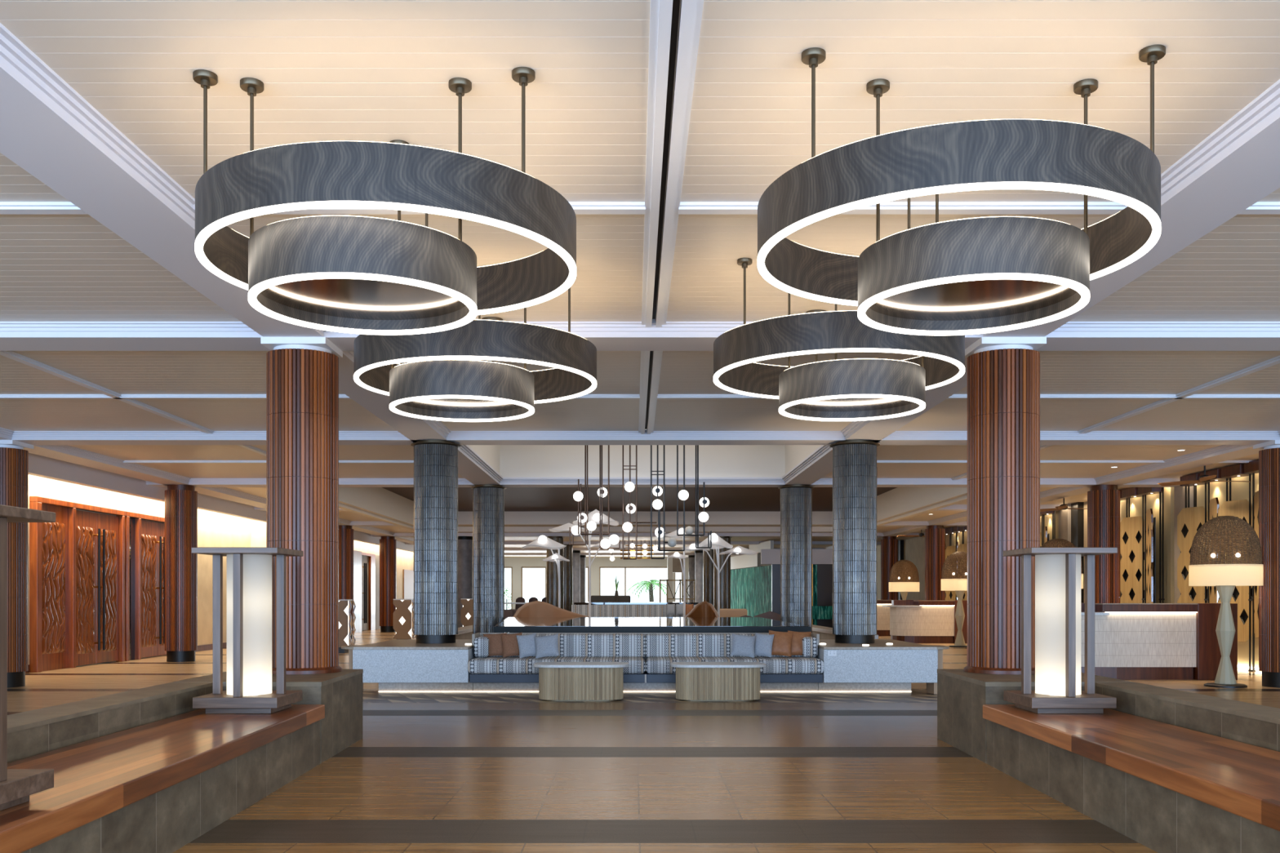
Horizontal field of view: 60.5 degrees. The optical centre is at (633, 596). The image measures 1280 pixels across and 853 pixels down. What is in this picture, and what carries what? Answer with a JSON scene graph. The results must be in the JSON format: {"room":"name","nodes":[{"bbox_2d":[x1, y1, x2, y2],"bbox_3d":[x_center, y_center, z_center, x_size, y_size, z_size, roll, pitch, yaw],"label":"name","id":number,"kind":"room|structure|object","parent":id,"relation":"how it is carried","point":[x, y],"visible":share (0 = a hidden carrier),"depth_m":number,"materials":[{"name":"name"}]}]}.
{"room":"hotel lobby","nodes":[
{"label":"hotel lobby","id":0,"kind":"room"},
{"bbox_2d":[28,474,413,666],"bbox_3d":[-10.250,-0.530,37.000,0.800,3.680,58.000,0,0,0],"label":"wall","id":1,"kind":"structure","parent":0,"point":[215,530],"depth_m":26.73,"materials":[{"name":"beige paint"}]},
{"bbox_2d":[29,496,126,672],"bbox_3d":[-10.359,-0.215,20.622,0.182,3.050,3.345,0,0,0],"label":"door","id":2,"kind":"structure","parent":1,"relation":"in","point":[77,561],"depth_m":20.27,"materials":[{"name":"brown wood"}]},
{"bbox_2d":[124,511,166,661],"bbox_3d":[-10.359,-0.215,23.700,0.182,3.050,2.800,0,0,0],"label":"door","id":3,"kind":"structure","parent":1,"relation":"in","point":[144,540],"depth_m":23.22,"materials":[{"name":"brown wood"}]},
{"bbox_2d":[28,453,413,552],"bbox_3d":[-9.865,-2.190,39.000,0.170,0.360,54.000,0,0,0],"label":"trim","id":4,"kind":"structure","parent":1,"relation":"attached to","point":[38,465],"depth_m":21.15,"materials":[{"name":"white paint"}]},
{"bbox_2d":[352,550,375,632],"bbox_3d":[-10.300,-0.190,41.700,0.300,3.000,4.000,0,0,0],"label":"door","id":5,"kind":"structure","parent":1,"relation":"in","point":[364,563],"depth_m":42.05,"materials":[{"name":"white glass"}]},
{"bbox_2d":[375,555,380,629],"bbox_3d":[-10.430,-0.190,44.675,0.040,3.000,1.850,0,0,0],"label":"trim","id":6,"kind":"structure","parent":1,"relation":"attached to","point":[377,557],"depth_m":44.52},
{"bbox_2d":[403,569,413,610],"bbox_3d":[-10.425,0.035,51.000,0.050,2.550,2.800,0,0,0],"label":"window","id":7,"kind":"structure","parent":1,"relation":"in","point":[408,575],"depth_m":50.59,"materials":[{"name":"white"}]},
{"bbox_2d":[504,557,771,609],"bbox_3d":[0.000,-0.630,66.150,32.000,3.880,0.300,0,0,0],"label":"wall","id":8,"kind":"structure","parent":0,"point":[516,563],"depth_m":66.00,"materials":[{"name":"grey paint"}]},
{"bbox_2d":[504,566,512,609],"bbox_3d":[-7.625,-0.250,66.030,0.630,3.120,0.100,0,0,0],"label":"window","id":9,"kind":"structure","parent":8,"relation":"in","point":[508,570],"depth_m":66.02,"materials":[{"name":"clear glass"}]},
{"bbox_2d":[520,566,546,602],"bbox_3d":[-6.025,-0.250,66.030,1.530,3.120,0.100,0,0,0],"label":"window","id":10,"kind":"structure","parent":8,"relation":"in","point":[533,579],"depth_m":66.02,"materials":[{"name":"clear glass"}]},
{"bbox_2d":[599,566,667,602],"bbox_3d":[0.025,-0.250,66.030,4.230,3.120,0.100,0,0,0],"label":"window","id":11,"kind":"structure","parent":8,"relation":"in","point":[642,584],"depth_m":66.02,"materials":[{"name":"clear glass"}]},
{"bbox_2d":[382,487,897,511],"bbox_3d":[0.150,-3.040,30.505,14.100,0.100,16.190,0,0,0],"label":"ceiling","id":12,"kind":"structure","parent":0,"point":[516,499],"depth_m":33.56,"materials":[{"name":"brown"}]},
{"bbox_2d":[0,0,1279,557],"bbox_3d":[0.200,-3.220,30.250,31.200,1.740,71.500,0,0,0],"label":"ceiling","id":13,"kind":"structure","parent":0,"point":[329,70],"depth_m":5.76,"materials":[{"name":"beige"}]},
{"bbox_2d":[240,77,477,335],"bbox_3d":[-1.281,-1.871,5.244,1.063,0.995,1.087,0,0,0],"label":"pendant","id":14,"kind":"object","parent":13,"relation":"hanging from","point":[353,274],"visible":0.96,"depth_m":4.97,"materials":[{"name":"grey wood"}]},
{"bbox_2d":[192,66,576,315],"bbox_3d":[-1.213,-2.005,5.528,1.846,0.729,1.882,0,0,0],"label":"pendant","id":15,"kind":"object","parent":13,"relation":"hanging from","point":[335,174],"visible":0.8,"depth_m":4.77,"materials":[{"name":"grey wood"}]},
{"bbox_2d":[389,306,534,422],"bbox_3d":[-1.265,-1.871,8.106,1.063,0.995,1.087,0,0,0],"label":"pendant","id":16,"kind":"object","parent":13,"relation":"hanging from","point":[456,390],"visible":0.91,"depth_m":7.72,"materials":[{"name":"grey wood"}]},
{"bbox_2d":[353,286,596,403],"bbox_3d":[-1.210,-2.005,8.497,1.844,0.729,1.917,0,0,0],"label":"pendant","id":17,"kind":"object","parent":13,"relation":"hanging from","point":[573,357],"visible":0.58,"depth_m":7.74,"materials":[{"name":"grey wood"}]},
{"bbox_2d":[568,444,596,545],"bbox_3d":[-0.875,-2.436,18.744,0.466,3.107,0.174,0,0,0],"label":"globe pendant","id":18,"kind":"object","parent":13,"relation":"hanging from","point":[591,526],"visible":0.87,"depth_m":18.77,"materials":[{"name":"white glass"}]},
{"bbox_2d":[573,444,609,534],"bbox_3d":[-0.714,-2.514,18.400,0.605,2.952,0.286,0,0,0],"label":"globe pendant","id":19,"kind":"object","parent":13,"relation":"hanging from","point":[578,495],"visible":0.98,"depth_m":18.37,"materials":[{"name":"white glass"}]},
{"bbox_2d":[597,444,620,549],"bbox_3d":[-0.414,-2.388,18.000,0.379,3.205,0.286,0,0,0],"label":"globe pendant","id":20,"kind":"object","parent":13,"relation":"hanging from","point":[604,544],"visible":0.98,"depth_m":17.97,"materials":[{"name":"white glass"}]},
{"bbox_2d":[622,444,656,559],"bbox_3d":[0.092,-2.304,18.200,0.569,3.371,0.286,0,0,0],"label":"globe pendant","id":21,"kind":"object","parent":13,"relation":"hanging from","point":[628,486],"visible":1,"depth_m":18.17,"materials":[{"name":"white metal"}]},
{"bbox_2d":[0,0,1279,479],"bbox_3d":[3.000,-2.360,8.275,24.000,0.060,27.350,0,0,0],"label":"trim","id":22,"kind":"structure","parent":13,"relation":"attached to","point":[660,11],"depth_m":6.66,"materials":[{"name":"white paint"}]},
{"bbox_2d":[338,487,967,532],"bbox_3d":[0.150,-2.590,31.205,14.740,0.840,17.390,0,0,0],"label":"ceiling beam","id":23,"kind":"structure","parent":13,"relation":"attached to","point":[380,504],"depth_m":38.40,"materials":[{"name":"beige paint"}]},
{"bbox_2d":[650,444,665,559],"bbox_3d":[0.389,-2.301,17.809,0.230,3.378,0.288,0,0,34],"label":"globe pendant","id":24,"kind":"object","parent":13,"relation":"hanging from","point":[657,491],"visible":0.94,"depth_m":17.77,"materials":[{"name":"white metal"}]},
{"bbox_2d":[644,0,679,429],"bbox_3d":[0.170,-2.428,5.120,0.040,0.045,21.240,0,0,0],"label":"trim","id":25,"kind":"structure","parent":13,"relation":"attached to","point":[675,13],"depth_m":5.89,"materials":[{"name":"grey"}]},
{"bbox_2d":[657,444,688,551],"bbox_3d":[0.635,-2.361,17.590,0.495,3.258,0.175,0,0,16],"label":"globe pendant","id":26,"kind":"object","parent":13,"relation":"hanging from","point":[683,495],"visible":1,"depth_m":17.57,"materials":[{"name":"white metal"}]},
{"bbox_2d":[676,444,709,536],"bbox_3d":[0.972,-2.496,18.000,0.539,2.988,0.286,0,0,0],"label":"globe pendant","id":27,"kind":"object","parent":13,"relation":"hanging from","point":[704,502],"visible":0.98,"depth_m":17.97,"materials":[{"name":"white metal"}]},
{"bbox_2d":[684,444,711,548],"bbox_3d":[1.083,-2.405,18.500,0.455,3.171,0.150,0,0,0],"label":"globe pendant","id":28,"kind":"object","parent":13,"relation":"hanging from","point":[688,530],"visible":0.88,"depth_m":18.47,"materials":[{"name":"black metal"}]},
{"bbox_2d":[713,257,964,399],"bbox_3d":[1.520,-2.005,8.267,1.844,0.729,1.917,0,0,0],"label":"pendant","id":29,"kind":"object","parent":13,"relation":"hanging from","point":[736,350],"visible":0.69,"depth_m":7.55,"materials":[{"name":"grey wood"}]},
{"bbox_2d":[778,292,925,421],"bbox_3d":[1.596,-1.871,8.075,1.063,0.995,1.090,0,0,0],"label":"pendant","id":30,"kind":"object","parent":13,"relation":"hanging from","point":[853,389],"visible":0.88,"depth_m":7.68,"materials":[{"name":"grey wood"}]},
{"bbox_2d":[757,44,1165,306],"bbox_3d":[1.524,-2.005,5.317,1.846,0.729,1.881,0,0,0],"label":"pendant","id":31,"kind":"object","parent":13,"relation":"hanging from","point":[1039,154],"visible":0.8,"depth_m":4.56,"materials":[{"name":"grey wood"}]},
{"bbox_2d":[857,78,1097,335],"bbox_3d":[1.607,-1.871,5.257,1.063,0.995,1.090,0,0,0],"label":"pendant","id":32,"kind":"object","parent":13,"relation":"hanging from","point":[988,274],"visible":0.94,"depth_m":4.98,"materials":[{"name":"grey wood"}]},
{"bbox_2d":[7,628,1279,852],"bbox_3d":[0.500,1.360,31.000,37.000,0.100,74.000,0,0,0],"label":"floor","id":33,"kind":"structure","parent":0,"point":[428,772],"depth_m":7.71,"materials":[{"name":"wood"}]},
{"bbox_2d":[0,440,33,688],"bbox_3d":[-9.190,-0.470,16.000,0.616,3.560,0.616,0,0,0],"label":"column","id":34,"kind":"structure","parent":33,"relation":"on","point":[14,460],"depth_m":15.85,"materials":[{"name":"brown wood"}]},
{"bbox_2d":[164,484,197,662],"bbox_3d":[-9.190,-0.470,22.250,0.616,3.560,0.616,0,0,0],"label":"column","id":35,"kind":"structure","parent":33,"relation":"on","point":[180,500],"depth_m":22.00,"materials":[{"name":"brown wood"}]},
{"bbox_2d":[0,669,363,852],"bbox_3d":[-2.941,0.990,6.377,1.219,0.640,7.597,0,0,-2],"label":"bench","id":36,"kind":"object","parent":33,"relation":"on","point":[144,770],"visible":0.75,"depth_m":6.17,"materials":[{"name":"stone"}]},
{"bbox_2d":[0,504,55,811],"bbox_3d":[-2.705,0.243,4.250,0.610,1.187,0.610,0,0,0],"label":"lantern","id":37,"kind":"object","parent":36,"relation":"on","point":[16,785],"visible":1,"depth_m":4.26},
{"bbox_2d":[191,547,302,714],"bbox_3d":[-2.830,0.243,8.070,0.610,1.187,0.610,0,0,0],"label":"lantern","id":38,"kind":"object","parent":36,"relation":"on","point":[249,691],"visible":1,"depth_m":7.94,"materials":[{"name":"glass"}]},
{"bbox_2d":[260,337,342,674],"bbox_3d":[-2.950,-0.790,9.770,0.670,2.919,0.670,0,0,0],"label":"column","id":39,"kind":"structure","parent":36,"relation":"on","point":[302,373],"depth_m":9.51,"materials":[{"name":"brown wood"}]},
{"bbox_2d":[338,524,353,638],"bbox_3d":[-9.190,-0.470,34.720,0.616,3.560,0.616,0,0,40],"label":"column","id":40,"kind":"structure","parent":33,"relation":"on","point":[345,532],"depth_m":34.47,"materials":[{"name":"brown wood"}]},
{"bbox_2d":[338,599,355,653],"bbox_3d":[-6.816,0.685,25.600,0.550,1.250,0.450,0,0,0],"label":"box","id":41,"kind":"object","parent":33,"relation":"on","point":[345,618],"visible":0.62,"depth_m":25.40,"materials":[{"name":"brown wood"}]},
{"bbox_2d":[379,536,396,631],"bbox_3d":[-9.190,-0.470,40.950,0.616,3.560,0.616,0,0,-43],"label":"column","id":42,"kind":"structure","parent":33,"relation":"on","point":[388,544],"depth_m":40.68,"materials":[{"name":"brown wood"}]},
{"bbox_2d":[392,599,416,639],"bbox_3d":[-6.358,0.685,30.500,0.590,1.250,0.450,0,0,0],"label":"box","id":43,"kind":"object","parent":33,"relation":"on","point":[403,615],"visible":0.78,"depth_m":30.28,"materials":[{"name":"brown wood"}]},
{"bbox_2d":[341,640,476,692],"bbox_3d":[-3.098,0.982,15.920,1.765,0.656,2.560,0,0,0],"label":"stone platform","id":44,"kind":"object","parent":33,"relation":"on","point":[396,665],"visible":0.82,"depth_m":14.65,"materials":[{"name":"grey stone"}]},
{"bbox_2d":[410,440,461,643],"bbox_3d":[-2.890,-0.790,16.000,0.718,2.920,0.718,0,0,-11],"label":"tiled column","id":45,"kind":"structure","parent":44,"relation":"on","point":[435,461],"depth_m":15.73,"materials":[{"name":"tile"}]},
{"bbox_2d":[457,536,472,627],"bbox_3d":[-6.350,-0.470,41.000,0.680,3.560,0.680,0,0,0],"label":"stone column","id":46,"kind":"structure","parent":33,"relation":"on","point":[464,543],"depth_m":40.71,"materials":[{"name":"black"}]},
{"bbox_2d":[460,598,472,626],"bbox_3d":[-5.594,0.685,37.500,0.590,1.250,0.450,0,0,0],"label":"box","id":47,"kind":"object","parent":33,"relation":"on","point":[466,612],"visible":0.47,"depth_m":37.28,"materials":[{"name":"brown wood"}]},
{"bbox_2d":[471,484,506,634],"bbox_3d":[-2.950,-0.470,22.250,0.718,3.560,0.718,0,0,41],"label":"tiled column","id":48,"kind":"structure","parent":33,"relation":"on","point":[488,500],"depth_m":21.98,"materials":[{"name":"tile"}]},
{"bbox_2d":[520,535,569,608],"bbox_3d":[-2.103,-0.074,26.000,1.159,2.768,0.764,0,0,0],"label":"lamp","id":49,"kind":"object","parent":33,"relation":"on","point":[544,542],"visible":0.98,"depth_m":25.87,"materials":[{"name":"white plastic"}]},
{"bbox_2d":[512,600,588,617],"bbox_3d":[-1.821,0.700,24.558,1.668,1.221,1.255,0,0,0],"label":"decorative sculpture","id":50,"kind":"object","parent":33,"relation":"on","point":[536,608],"visible":0.25,"depth_m":24.86,"materials":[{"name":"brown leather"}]},
{"bbox_2d":[546,536,564,608],"bbox_3d":[-2.950,-0.470,40.950,0.718,3.560,0.718,0,0,34],"label":"tiled column","id":51,"kind":"structure","parent":33,"relation":"on","point":[552,585],"depth_m":40.67,"materials":[{"name":"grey tile"}]},
{"bbox_2d":[563,544,573,611],"bbox_3d":[-2.950,-0.470,47.200,0.718,3.560,0.718,0,0,-34],"label":"tiled column","id":52,"kind":"structure","parent":33,"relation":"on","point":[568,549],"depth_m":46.92,"materials":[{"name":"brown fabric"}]},
{"bbox_2d":[573,550,580,604],"bbox_3d":[-2.950,-0.470,53.400,0.680,3.560,0.680,0,0,0],"label":"stone column","id":53,"kind":"structure","parent":33,"relation":"on","point":[576,553],"depth_m":53.14,"materials":[{"name":"black stone"}]},
{"bbox_2d":[533,662,628,701],"bbox_3d":[-0.672,1.079,13.970,1.210,0.462,0.660,0,0,0],"label":"coffee table","id":54,"kind":"object","parent":33,"relation":"on","point":[557,681],"visible":1,"depth_m":13.71,"materials":[{"name":"wood"}]},
{"bbox_2d":[548,509,627,617],"bbox_3d":[-1.139,-0.444,27.487,1.998,3.507,0.824,0,0,-4],"label":"lamp","id":55,"kind":"object","parent":33,"relation":"on","point":[593,516],"visible":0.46,"depth_m":27.47,"materials":[{"name":"white plastic"}]},
{"bbox_2d":[571,604,695,617],"bbox_3d":[0.017,0.780,33.775,3.915,1.060,0.750,0,0,0],"label":"banquette","id":56,"kind":"object","parent":33,"relation":"on","point":[597,611],"visible":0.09,"depth_m":34.00,"materials":[{"name":"fabric"}]},
{"bbox_2d":[467,632,823,692],"bbox_3d":[0.160,0.910,15.075,4.740,0.800,0.950,0,0,0],"label":"sofa","id":57,"kind":"object","parent":33,"relation":"on","point":[649,656],"visible":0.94,"depth_m":15.05,"materials":[{"name":"fabric"}]},
{"bbox_2d":[483,632,506,656],"bbox_3d":[-1.915,0.664,15.123,0.340,0.334,0.186,0,0,-3],"label":"pillow","id":58,"kind":"object","parent":57,"relation":"on","point":[495,644],"visible":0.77,"depth_m":15.06,"materials":[{"name":"brown fabric"}]},
{"bbox_2d":[501,632,522,657],"bbox_3d":[-1.663,0.659,15.029,0.315,0.340,0.185,0,0,-8],"label":"pillow","id":59,"kind":"object","parent":57,"relation":"on","point":[510,645],"visible":0.87,"depth_m":14.97,"materials":[{"name":"brown fabric"}]},
{"bbox_2d":[515,633,536,657],"bbox_3d":[-1.449,0.665,14.948,0.252,0.343,0.218,0,0,-31],"label":"pillow","id":60,"kind":"object","parent":57,"relation":"on","point":[526,643],"visible":0.97,"depth_m":14.89,"materials":[{"name":"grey fabric"}]},
{"bbox_2d":[534,633,559,658],"bbox_3d":[-1.181,0.669,14.865,0.355,0.335,0.198,0,0,1],"label":"pillow","id":61,"kind":"object","parent":57,"relation":"on","point":[545,646],"visible":1,"depth_m":14.80,"materials":[{"name":"grey fabric"}]},
{"bbox_2d":[467,657,645,674],"bbox_3d":[-1.030,0.933,14.985,2.361,0.203,0.770,0,0,0],"label":"seat cushion","id":62,"kind":"object","parent":57,"relation":"on","point":[478,665],"depth_m":14.61,"materials":[{"name":"fabric"}]},
{"bbox_2d":[482,633,644,657],"bbox_3d":[-0.980,0.685,15.360,2.261,0.330,0.260,0,0,0],"label":"cushion","id":63,"kind":"object","parent":57,"relation":"on","point":[570,645],"depth_m":15.23,"materials":[{"name":"fabric"}]},
{"bbox_2d":[644,633,803,657],"bbox_3d":[1.294,0.685,15.360,2.271,0.330,0.260,0,0,0],"label":"cushion","id":64,"kind":"object","parent":57,"relation":"on","point":[656,645],"depth_m":15.23,"materials":[{"name":"fabric"}]},
{"bbox_2d":[645,657,823,674],"bbox_3d":[1.345,0.933,14.985,2.371,0.203,0.770,0,0,0],"label":"seat cushion","id":65,"kind":"object","parent":57,"relation":"on","point":[654,665],"depth_m":14.61,"materials":[{"name":"fabric"}]},
{"bbox_2d":[730,633,755,657],"bbox_3d":[1.482,0.662,14.865,0.347,0.335,0.205,0,0,1],"label":"pillow","id":66,"kind":"object","parent":57,"relation":"on","point":[742,645],"visible":1,"depth_m":14.80,"materials":[{"name":"grey fabric"}]},
{"bbox_2d":[754,632,774,657],"bbox_3d":[1.764,0.658,14.948,0.279,0.338,0.189,0,0,17],"label":"pillow","id":67,"kind":"object","parent":57,"relation":"on","point":[763,642],"visible":1,"depth_m":14.89,"materials":[{"name":"grey fabric"}]},
{"bbox_2d":[768,630,792,657],"bbox_3d":[2.004,0.640,15.046,0.330,0.364,0.205,0,0,15],"label":"pillow","id":68,"kind":"object","parent":57,"relation":"on","point":[781,645],"visible":0.83,"depth_m":14.98,"materials":[{"name":"orange leather"}]},
{"bbox_2d":[787,631,811,655],"bbox_3d":[2.282,0.645,15.128,0.328,0.358,0.201,0,0,8],"label":"pillow","id":69,"kind":"object","parent":57,"relation":"on","point":[797,637],"visible":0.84,"depth_m":15.07,"materials":[{"name":"orange leather"}]},
{"bbox_2d":[493,617,810,632],"bbox_3d":[0.000,0.865,19.110,5.240,0.890,6.980,0,0,0],"label":"countertop","id":70,"kind":"structure","parent":33,"relation":"on","point":[509,624],"depth_m":15.97,"materials":[{"name":"black stone"}]},
{"bbox_2d":[665,527,700,617],"bbox_3d":[1.215,-0.218,27.500,0.897,3.057,0.635,0,0,0],"label":"lamp","id":71,"kind":"object","parent":33,"relation":"on","point":[673,535],"visible":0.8,"depth_m":27.47,"materials":[{"name":"white plastic"}]},
{"bbox_2d":[694,550,702,603],"bbox_3d":[3.290,-0.470,53.400,0.680,3.560,0.680,0,0,0],"label":"stone column","id":72,"kind":"structure","parent":33,"relation":"on","point":[698,553],"depth_m":53.11,"materials":[{"name":"black stone"}]},
{"bbox_2d":[684,600,719,617],"bbox_3d":[1.484,0.699,24.568,0.803,1.221,0.964,0,0,0],"label":"shell lounge","id":73,"kind":"object","parent":33,"relation":"on","point":[704,609],"visible":0.24,"depth_m":24.80,"materials":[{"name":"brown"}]},
{"bbox_2d":[702,548,713,605],"bbox_3d":[3.290,-0.470,47.200,0.718,3.560,0.718,0,0,-34],"label":"tiled column","id":74,"kind":"structure","parent":33,"relation":"on","point":[708,565],"depth_m":46.90,"materials":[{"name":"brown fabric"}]},
{"bbox_2d":[670,662,765,701],"bbox_3d":[1.066,1.079,13.970,1.210,0.462,0.660,0,0,0],"label":"coffee table","id":75,"kind":"object","parent":33,"relation":"on","point":[695,681],"visible":1,"depth_m":13.71,"materials":[{"name":"wood"}]},
{"bbox_2d":[680,533,758,617],"bbox_3d":[2.032,-0.106,25.993,1.853,2.833,0.684,0,0,0],"label":"lamp","id":76,"kind":"object","parent":33,"relation":"on","point":[717,543],"visible":0.86,"depth_m":25.91,"materials":[{"name":"white plastic"}]},
{"bbox_2d":[713,536,731,611],"bbox_3d":[3.290,-0.470,40.950,0.718,3.560,0.718,0,0,-34],"label":"tiled column","id":77,"kind":"structure","parent":33,"relation":"on","point":[725,574],"depth_m":40.67,"materials":[{"name":"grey tile"}]},
{"bbox_2d":[777,484,813,632],"bbox_3d":[3.290,-0.470,22.250,0.718,3.560,0.718,0,0,-41],"label":"tiled column","id":78,"kind":"structure","parent":33,"relation":"on","point":[796,500],"depth_m":21.98,"materials":[{"name":"tile"}]},
{"bbox_2d":[760,549,832,627],"bbox_3d":[6.576,-0.265,42.400,3.314,3.150,0.600,0,0,0],"label":"wall","id":79,"kind":"structure","parent":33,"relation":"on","point":[822,559],"depth_m":42.50,"materials":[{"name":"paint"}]},
{"bbox_2d":[814,640,949,693],"bbox_3d":[3.408,0.982,15.920,1.745,0.656,2.560,0,0,0],"label":"stone platform","id":80,"kind":"object","parent":33,"relation":"on","point":[882,665],"visible":0.89,"depth_m":14.65,"materials":[{"name":"grey stone"}]},
{"bbox_2d":[829,440,879,643],"bbox_3d":[3.220,-0.790,16.000,0.718,2.920,0.718,0,0,-41],"label":"tiled column","id":81,"kind":"structure","parent":80,"relation":"on","point":[855,468],"depth_m":15.73,"materials":[{"name":"tile"}]},
{"bbox_2d":[880,536,897,599],"bbox_3d":[9.530,-0.470,40.950,0.616,3.560,0.616,0,0,0],"label":"column","id":82,"kind":"structure","parent":33,"relation":"on","point":[889,544],"depth_m":40.70,"materials":[{"name":"brown wood"}]},
{"bbox_2d":[876,600,922,635],"bbox_3d":[8.306,0.705,36.960,2.572,1.210,1.040,0,0,0],"label":"reception desk","id":83,"kind":"object","parent":33,"relation":"on","point":[882,612],"visible":0.12,"depth_m":36.50,"materials":[{"name":"beige stone"}]},
{"bbox_2d":[888,560,919,599],"bbox_3d":[8.620,0.066,35.000,0.955,2.489,0.955,0,0,8],"label":"floor lamp","id":84,"kind":"object","parent":33,"relation":"on","point":[904,583],"visible":0.99,"depth_m":34.66,"materials":[{"name":"brown wicker"}]},
{"bbox_2d":[882,600,967,643],"bbox_3d":[8.445,0.705,31.460,2.455,1.210,1.040,0,0,0],"label":"reception desk","id":85,"kind":"object","parent":33,"relation":"on","point":[927,621],"visible":0.88,"depth_m":31.01,"materials":[{"name":"beige stone"}]},
{"bbox_2d":[924,524,945,600],"bbox_3d":[9.530,-0.470,34.720,0.616,3.560,0.616,0,0,40],"label":"column","id":86,"kind":"structure","parent":33,"relation":"on","point":[935,535],"depth_m":34.46,"materials":[{"name":"brown wood"}]},
{"bbox_2d":[941,551,967,647],"bbox_3d":[8.500,0.066,28.600,0.955,2.489,0.955,0,0,-20],"label":"floor lamp","id":87,"kind":"object","parent":33,"relation":"on","point":[951,580],"visible":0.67,"depth_m":28.39,"materials":[{"name":"brown wicker"}]},
{"bbox_2d":[945,526,967,600],"bbox_3d":[10.937,-0.530,36.600,0.525,3.680,3.740,0,0,0],"label":"lattice screen","id":88,"kind":"object","parent":33,"relation":"on","point":[957,535],"visible":0.2,"depth_m":37.07,"materials":[{"name":"beige wood"}]},
{"bbox_2d":[1040,510,1058,547],"bbox_3d":[10.935,-0.530,29.900,0.530,3.680,3.140,0,0,0],"label":"lattice screen","id":89,"kind":"object","parent":33,"relation":"on","point":[1049,520],"visible":0.02,"depth_m":28.96,"materials":[{"name":"beige wood"}]},
{"bbox_2d":[1040,538,1083,589],"bbox_3d":[8.620,0.066,22.300,0.955,2.489,0.955,0,0,-8],"label":"floor lamp","id":90,"kind":"object","parent":33,"relation":"on","point":[1054,543],"visible":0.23,"depth_m":22.07,"materials":[{"name":"brown wicker"}]},
{"bbox_2d":[1087,484,1119,603],"bbox_3d":[9.530,-0.470,22.250,0.616,3.560,0.616,0,0,0],"label":"column","id":91,"kind":"structure","parent":33,"relation":"on","point":[1103,500],"depth_m":21.98,"materials":[{"name":"brown wood"}]},
{"bbox_2d":[937,669,1279,852],"bbox_3d":[3.257,0.990,6.377,1.220,0.640,7.590,0,0,2],"label":"bench","id":92,"kind":"object","parent":33,"relation":"on","point":[1166,770],"visible":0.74,"depth_m":6.40,"materials":[{"name":"stone"}]},
{"bbox_2d":[964,337,1046,674],"bbox_3d":[3.290,-0.790,9.770,0.670,2.919,0.670,0,0,0],"label":"column","id":93,"kind":"structure","parent":92,"relation":"on","point":[1003,373],"depth_m":9.50,"materials":[{"name":"brown wood"}]},
{"bbox_2d":[1002,547,1117,714],"bbox_3d":[3.120,0.243,8.070,0.610,1.187,0.610,0,0,0],"label":"lantern","id":94,"kind":"object","parent":92,"relation":"on","point":[1057,691],"visible":1,"depth_m":7.94,"materials":[{"name":"glass"}]},
{"bbox_2d":[1120,487,1173,603],"bbox_3d":[10.934,-0.530,23.750,0.532,3.680,2.440,0,0,0],"label":"lattice screen","id":95,"kind":"object","parent":33,"relation":"on","point":[1147,513],"visible":0.62,"depth_m":23.25,"materials":[{"name":"beige wood"}]},
{"bbox_2d":[1080,603,1237,679],"bbox_3d":[8.028,0.705,17.760,2.923,1.210,1.040,0,0,0],"label":"reception desk","id":96,"kind":"object","parent":33,"relation":"on","point":[1133,641],"visible":0.57,"depth_m":17.30,"materials":[{"name":"beige stone"}]},
{"bbox_2d":[1094,604,1197,612],"bbox_3d":[8.138,0.180,17.590,1.523,0.120,0.660,0,0,0],"label":"countertop","id":97,"kind":"structure","parent":96,"relation":"on","point":[1098,607],"depth_m":17.26,"materials":[{"name":"brown wood"}]},
{"bbox_2d":[1177,459,1258,671],"bbox_3d":[10.935,-0.530,20.050,0.530,3.680,3.140,0,0,0],"label":"lattice screen","id":98,"kind":"object","parent":33,"relation":"on","point":[1240,500],"visible":0.32,"depth_m":20.03,"materials":[{"name":"beige wood"}]},
{"bbox_2d":[1188,515,1262,688],"bbox_3d":[8.630,0.066,16.000,0.955,2.489,0.955,0,0,-8],"label":"floor lamp","id":99,"kind":"object","parent":33,"relation":"on","point":[1218,535],"visible":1,"depth_m":15.75,"materials":[{"name":"brown wicker"}]},
{"bbox_2d":[1253,440,1279,688],"bbox_3d":[9.470,-0.470,16.000,0.616,3.560,0.616,0,0,0],"label":"column","id":100,"kind":"structure","parent":33,"relation":"on","point":[1268,457],"depth_m":15.86,"materials":[{"name":"brown wood"}]},
{"bbox_2d":[730,540,773,617],"bbox_3d":[5.119,-0.500,49.495,0.196,3.620,9.186,0,0,-7],"label":"glass wall","id":101,"kind":"structure","parent":0,"point":[750,588],"depth_m":48.33,"materials":[{"name":"green glass"}]},
{"bbox_2d":[876,500,1120,603],"bbox_3d":[11.350,-0.630,37.000,0.200,3.880,58.000,0,0,0],"label":"wall","id":102,"kind":"structure","parent":0,"point":[913,548],"depth_m":43.44,"materials":[{"name":"beige paint"}]},
{"bbox_2d":[897,485,1196,603],"bbox_3d":[11.175,-0.530,33.740,0.150,3.680,37.020,0,0,0],"label":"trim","id":103,"kind":"structure","parent":102,"relation":"attached to","point":[1077,515],"depth_m":27.43,"materials":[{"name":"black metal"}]},
{"bbox_2d":[1058,485,1193,603],"bbox_3d":[11.135,-0.530,34.270,0.230,3.680,37.200,0,0,0],"label":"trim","id":104,"kind":"structure","parent":102,"relation":"attached to","point":[1064,516],"depth_m":22.34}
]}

